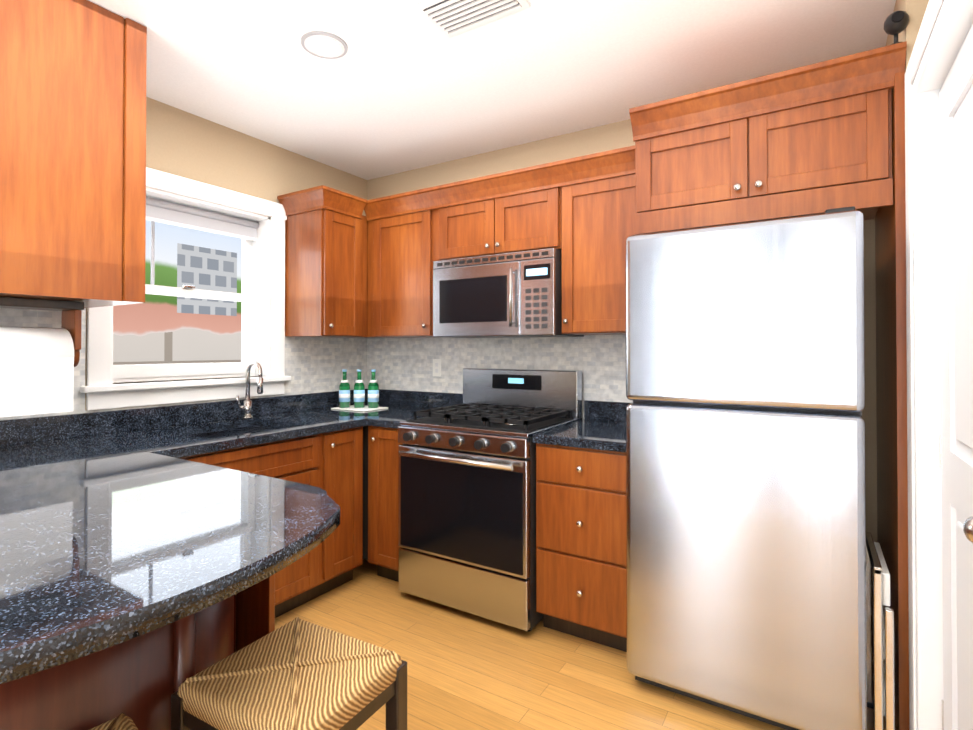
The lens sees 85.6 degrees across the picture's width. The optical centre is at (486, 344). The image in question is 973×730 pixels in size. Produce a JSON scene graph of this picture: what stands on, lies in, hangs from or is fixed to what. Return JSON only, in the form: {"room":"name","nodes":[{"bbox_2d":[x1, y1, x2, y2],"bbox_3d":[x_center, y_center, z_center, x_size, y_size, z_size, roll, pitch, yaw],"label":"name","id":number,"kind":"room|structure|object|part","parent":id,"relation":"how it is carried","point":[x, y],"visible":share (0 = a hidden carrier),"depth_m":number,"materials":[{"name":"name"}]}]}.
{"room":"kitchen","nodes":[
{"label":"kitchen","id":0,"kind":"room"},
{"bbox_2d":[0,97,366,419],"bbox_3d":[-2.270,0.048,1.795,0.265,2.520,4.900,0,-1,32],"label":"wall","id":1,"kind":"structure","parent":0,"point":[182,143],"depth_m":2.98,"materials":[{"name":"paint"}]},
{"bbox_2d":[0,0,146,307],"bbox_3d":[-1.815,-0.685,1.713,0.595,1.048,1.030,0,-1,32],"label":"upper cabinet","id":2,"kind":"object","parent":1,"relation":"attached to","point":[73,76],"visible":0.96,"depth_m":1.80,"materials":[{"name":"brown wood"}]},
{"bbox_2d":[0,296,83,416],"bbox_3d":[-1.642,0.040,1.805,0.200,0.396,0.390,0,-1,32],"label":"paper towel holder","id":3,"kind":"object","parent":2,"relation":"attached to","point":[38,365],"visible":1,"depth_m":1.81,"materials":[{"name":"white paper"}]},
{"bbox_2d":[80,167,290,409],"bbox_3d":[-1.600,-0.277,2.830,0.310,1.150,1.070,0,-1,32],"label":"window","id":4,"kind":"structure","parent":1,"relation":"in","point":[103,389],"depth_m":2.88,"materials":[{"name":"white wood"}]},
{"bbox_3d":[-1.653,-0.290,2.863,0.135,0.915,0.807,0,-1,32],"label":"window sash","id":5,"kind":"part","parent":4,"relation":"part of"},
{"bbox_2d":[146,197,258,240],"bbox_3d":[-1.596,-0.685,2.831,0.038,0.115,0.800,0,-1,32],"label":"window blind","id":6,"kind":"object","parent":4,"relation":"attached to","point":[165,212],"visible":0.65,"depth_m":2.87,"materials":[{"name":"grey"}]},
{"bbox_2d":[277,185,384,337],"bbox_3d":[-0.893,-0.470,3.376,0.400,0.845,0.752,0,-1,32],"label":"upper cabinet","id":7,"kind":"object","parent":1,"relation":"attached to","point":[326,271],"visible":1,"depth_m":3.14,"materials":[{"name":"brown wood"}]},
{"bbox_2d":[88,0,895,179],"bbox_3d":[-0.775,-1.269,1.053,3.680,0.100,5.200,0,-1,32],"label":"ceiling","id":8,"kind":"structure","parent":0,"point":[399,86],"depth_m":2.26,"materials":[{"name":"white paint"}]},
{"bbox_2d":[301,31,347,58],"bbox_3d":[-0.653,-1.203,2.119,0.180,0.012,0.180,0,-1,32],"label":"recessed light","id":9,"kind":"object","parent":8,"relation":"in","point":[322,44],"visible":1,"depth_m":2.11,"materials":[{"name":"grey"}]},
{"bbox_2d":[414,0,530,37],"bbox_3d":[-0.051,-1.201,1.874,0.360,0.020,0.220,0,-1,32],"label":"ceiling vent","id":10,"kind":"object","parent":8,"relation":"in","point":[450,18],"visible":1,"depth_m":1.89,"materials":[{"name":"white metal"}]},
{"bbox_2d":[275,559,884,729],"bbox_3d":[-0.775,1.351,1.028,3.680,0.100,5.200,0,-1,32],"label":"floor","id":11,"kind":"structure","parent":0,"point":[467,671],"depth_m":2.09,"materials":[{"name":"brown wood"}]},
{"bbox_2d":[89,713,137,729],"bbox_3d":[-0.644,0.983,0.750,0.350,0.630,0.320,0,-1,42],"label":"stool","id":12,"kind":"object","parent":11,"relation":"on","point":[122,721],"visible":1,"depth_m":0.94,"materials":[{"name":"beige wicker"}]},
{"bbox_2d":[0,574,274,729],"bbox_3d":[-1.387,0.872,1.422,1.613,0.866,1.081,0,-1,32],"label":"base cabinet","id":13,"kind":"object","parent":11,"relation":"on","point":[139,680],"visible":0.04,"depth_m":1.05,"materials":[{"name":"red wood"}]},
{"bbox_2d":[0,448,339,683],"bbox_3d":[-1.052,0.411,1.071,1.239,0.040,1.284,0,-1,32],"label":"countertop","id":14,"kind":"structure","parent":13,"relation":"on","point":[118,526],"depth_m":1.04,"materials":[{"name":"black stone"}]},
{"bbox_2d":[179,427,362,617],"bbox_3d":[-1.227,0.881,2.578,0.663,0.868,1.145,0,-1,32],"label":"base cabinet","id":15,"kind":"object","parent":11,"relation":"on","point":[330,464],"visible":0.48,"depth_m":2.67,"materials":[{"name":"brown wood"}]},
{"bbox_2d":[0,388,424,471],"bbox_3d":[-1.379,0.466,2.339,0.660,0.325,3.012,0,-1,32],"label":"countertop","id":16,"kind":"structure","parent":15,"relation":"on","point":[207,427],"depth_m":2.43,"materials":[{"name":"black stone"}]},
{"bbox_2d":[236,361,262,418],"bbox_3d":[-1.295,0.248,2.865,0.156,0.316,0.111,0,-1,32],"label":"faucet","id":17,"kind":"object","parent":16,"relation":"on","point":[247,411],"visible":0.98,"depth_m":2.89,"materials":[{"name":"silver metal"}]},
{"bbox_2d":[331,405,387,411],"bbox_3d":[-0.812,0.408,3.370,0.290,0.008,0.220,0,-1,32],"label":"tray","id":18,"kind":"object","parent":16,"relation":"on","point":[352,408],"visible":0.56,"depth_m":3.32,"materials":[{"name":"white ceramic"}]},
{"bbox_2d":[339,369,349,407],"bbox_3d":[-0.913,0.283,3.380,0.070,0.243,0.070,0,-1,32],"label":"bottle","id":19,"kind":"object","parent":18,"relation":"on","point":[344,393],"visible":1,"depth_m":3.35,"materials":[{"name":"green glass"}]},
{"bbox_2d":[354,369,364,407],"bbox_3d":[-0.818,0.283,3.381,0.070,0.243,0.070,0,-1,32],"label":"bottle","id":20,"kind":"object","parent":18,"relation":"on","point":[359,393],"visible":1,"depth_m":3.36,"materials":[{"name":"green glass"}]},
{"bbox_2d":[368,369,378,407],"bbox_3d":[-0.727,0.283,3.376,0.070,0.243,0.070,0,-1,32],"label":"bottle","id":21,"kind":"object","parent":18,"relation":"on","point":[373,393],"visible":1,"depth_m":3.35,"materials":[{"name":"green glass"}]},
{"bbox_2d":[171,617,406,729],"bbox_3d":[-0.404,0.987,1.107,0.366,0.630,0.337,0,-1,32],"label":"stool","id":22,"kind":"object","parent":11,"relation":"on","point":[296,673],"visible":1,"depth_m":1.06,"materials":[{"name":"beige wicker"}]},
{"bbox_2d":[363,426,402,581],"bbox_3d":[-0.657,0.888,3.269,0.891,0.868,0.663,0,-1,32],"label":"base cabinet","id":23,"kind":"object","parent":11,"relation":"on","point":[381,547],"visible":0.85,"depth_m":2.88,"materials":[{"name":"brown wood"}]},
{"bbox_2d":[368,392,462,428],"bbox_3d":[-0.375,0.380,3.106,0.237,0.140,0.651,0,-1,32],"label":"countertop","id":24,"kind":"structure","parent":23,"relation":"on","point":[401,406],"depth_m":3.39,"materials":[{"name":"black stone"}]},
{"bbox_2d":[398,368,581,630],"bbox_3d":[0.020,0.730,2.788,0.752,1.175,0.722,0,-1,32],"label":"range","id":25,"kind":"object","parent":11,"relation":"on","point":[467,505],"visible":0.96,"depth_m":2.54,"materials":[{"name":"grey metal"}]},
{"bbox_2d":[536,443,626,651],"bbox_3d":[0.565,0.881,2.508,0.452,0.868,0.663,0,-1,32],"label":"drawers","id":26,"kind":"object","parent":11,"relation":"on","point":[580,542],"visible":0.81,"depth_m":2.26,"materials":[{"name":"brown wood"}]},
{"bbox_2d":[533,400,630,452],"bbox_3d":[0.570,0.375,2.519,0.455,0.140,0.647,0,-1,32],"label":"countertop","id":27,"kind":"structure","parent":26,"relation":"on","point":[601,425],"depth_m":2.44,"materials":[{"name":"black stone"}]},
{"bbox_2d":[626,206,866,729],"bbox_3d":[1.045,0.439,2.129,0.749,1.745,0.762,0,-1,32],"label":"fridge","id":28,"kind":"object","parent":11,"relation":"on","point":[745,497],"visible":1,"depth_m":1.77,"materials":[{"name":"grey metal"}]},
{"bbox_2d":[866,532,894,729],"bbox_3d":[1.307,0.995,1.755,0.050,0.625,0.374,0,-1,32],"label":"step stool","id":29,"kind":"object","parent":11,"relation":"on","point":[880,670],"visible":0.92,"depth_m":1.61,"materials":[{"name":"silver metal"}]},
{"bbox_2d":[367,119,876,652],"bbox_3d":[0.479,0.060,3.054,3.680,2.520,0.155,0,-1,32],"label":"wall","id":30,"kind":"structure","parent":0,"point":[599,361],"depth_m":3.09,"materials":[{"name":"tile"}]},
{"bbox_2d":[365,201,439,337],"bbox_3d":[-0.435,-0.430,3.332,0.571,0.764,0.342,0,-1,32],"label":"upper cabinet","id":31,"kind":"object","parent":30,"relation":"attached to","point":[404,242],"depth_m":3.19,"materials":[{"name":"brown wood"}]},
{"bbox_2d":[433,359,440,376],"bbox_3d":[-0.327,0.153,3.462,0.070,0.114,0.004,0,-1,32],"label":"outlet","id":32,"kind":"object","parent":30,"relation":"attached to","point":[436,367],"visible":1,"depth_m":3.46,"materials":[{"name":"white plastic"}]},
{"bbox_2d":[440,177,559,260],"bbox_3d":[0.133,-0.649,2.981,0.760,0.334,0.342,0,-1,32],"label":"upper cabinet","id":33,"kind":"object","parent":30,"relation":"attached to","point":[517,218],"depth_m":2.81,"materials":[{"name":"brown wood"}]},
{"bbox_2d":[433,248,583,337],"bbox_3d":[0.108,-0.258,2.937,0.752,0.430,0.436,0,-1,32],"label":"microwave","id":34,"kind":"object","parent":33,"relation":"attached to","point":[513,295],"visible":1,"depth_m":2.75,"materials":[{"name":"grey metal"}]},
{"bbox_2d":[559,165,651,334],"bbox_3d":[0.650,-0.437,2.657,0.453,0.764,0.342,0,-1,32],"label":"upper cabinet","id":35,"kind":"object","parent":30,"relation":"attached to","point":[579,212],"depth_m":2.54,"materials":[{"name":"brown wood"}]},
{"bbox_2d":[629,41,908,729],"bbox_3d":[1.121,0.186,2.149,0.870,2.250,0.695,0,-1,32],"label":"upper cabinet","id":36,"kind":"object","parent":30,"relation":"attached to","point":[818,138],"visible":0.98,"depth_m":1.85,"materials":[{"name":"brown wood"}]},
{"bbox_2d":[884,10,908,44],"bbox_3d":[1.297,-0.998,1.663,0.063,0.108,0.078,0,-1,32],"label":"security camera","id":37,"kind":"object","parent":36,"relation":"on","point":[896,23],"visible":0.83,"depth_m":1.65,"materials":[{"name":"black plastic"}]},
{"bbox_2d":[885,0,928,71],"bbox_3d":[0.482,0.032,0.081,0.230,2.520,4.900,0,-1,32],"label":"wall","id":38,"kind":"structure","parent":0,"point":[915,10],"depth_m":1.65,"materials":[{"name":"beige paint"}]},
{"bbox_2d":[905,0,972,729],"bbox_3d":[0.706,0.213,0.589,0.086,2.167,2.442,0,-1,32],"label":"door frame","id":39,"kind":"structure","parent":38,"relation":"attached to","point":[945,27],"depth_m":1.52,"materials":[{"name":"white wood"}]},
{"bbox_2d":[937,24,972,729],"bbox_3d":[1.095,0.283,1.218,0.086,2.014,0.696,0,-1,32],"label":"closet door","id":40,"kind":"structure","parent":38,"relation":"in","point":[955,171],"depth_m":1.35,"materials":[{"name":"white wood"}]},
{"label":"outside","id":41,"kind":"structure","parent":0,"visible":0},
{"bbox_2d":[113,220,241,364],"bbox_3d":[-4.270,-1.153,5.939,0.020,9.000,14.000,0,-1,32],"label":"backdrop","id":42,"kind":"structure","parent":41,"point":[158,329],"depth_m":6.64,"materials":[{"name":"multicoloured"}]}
]}

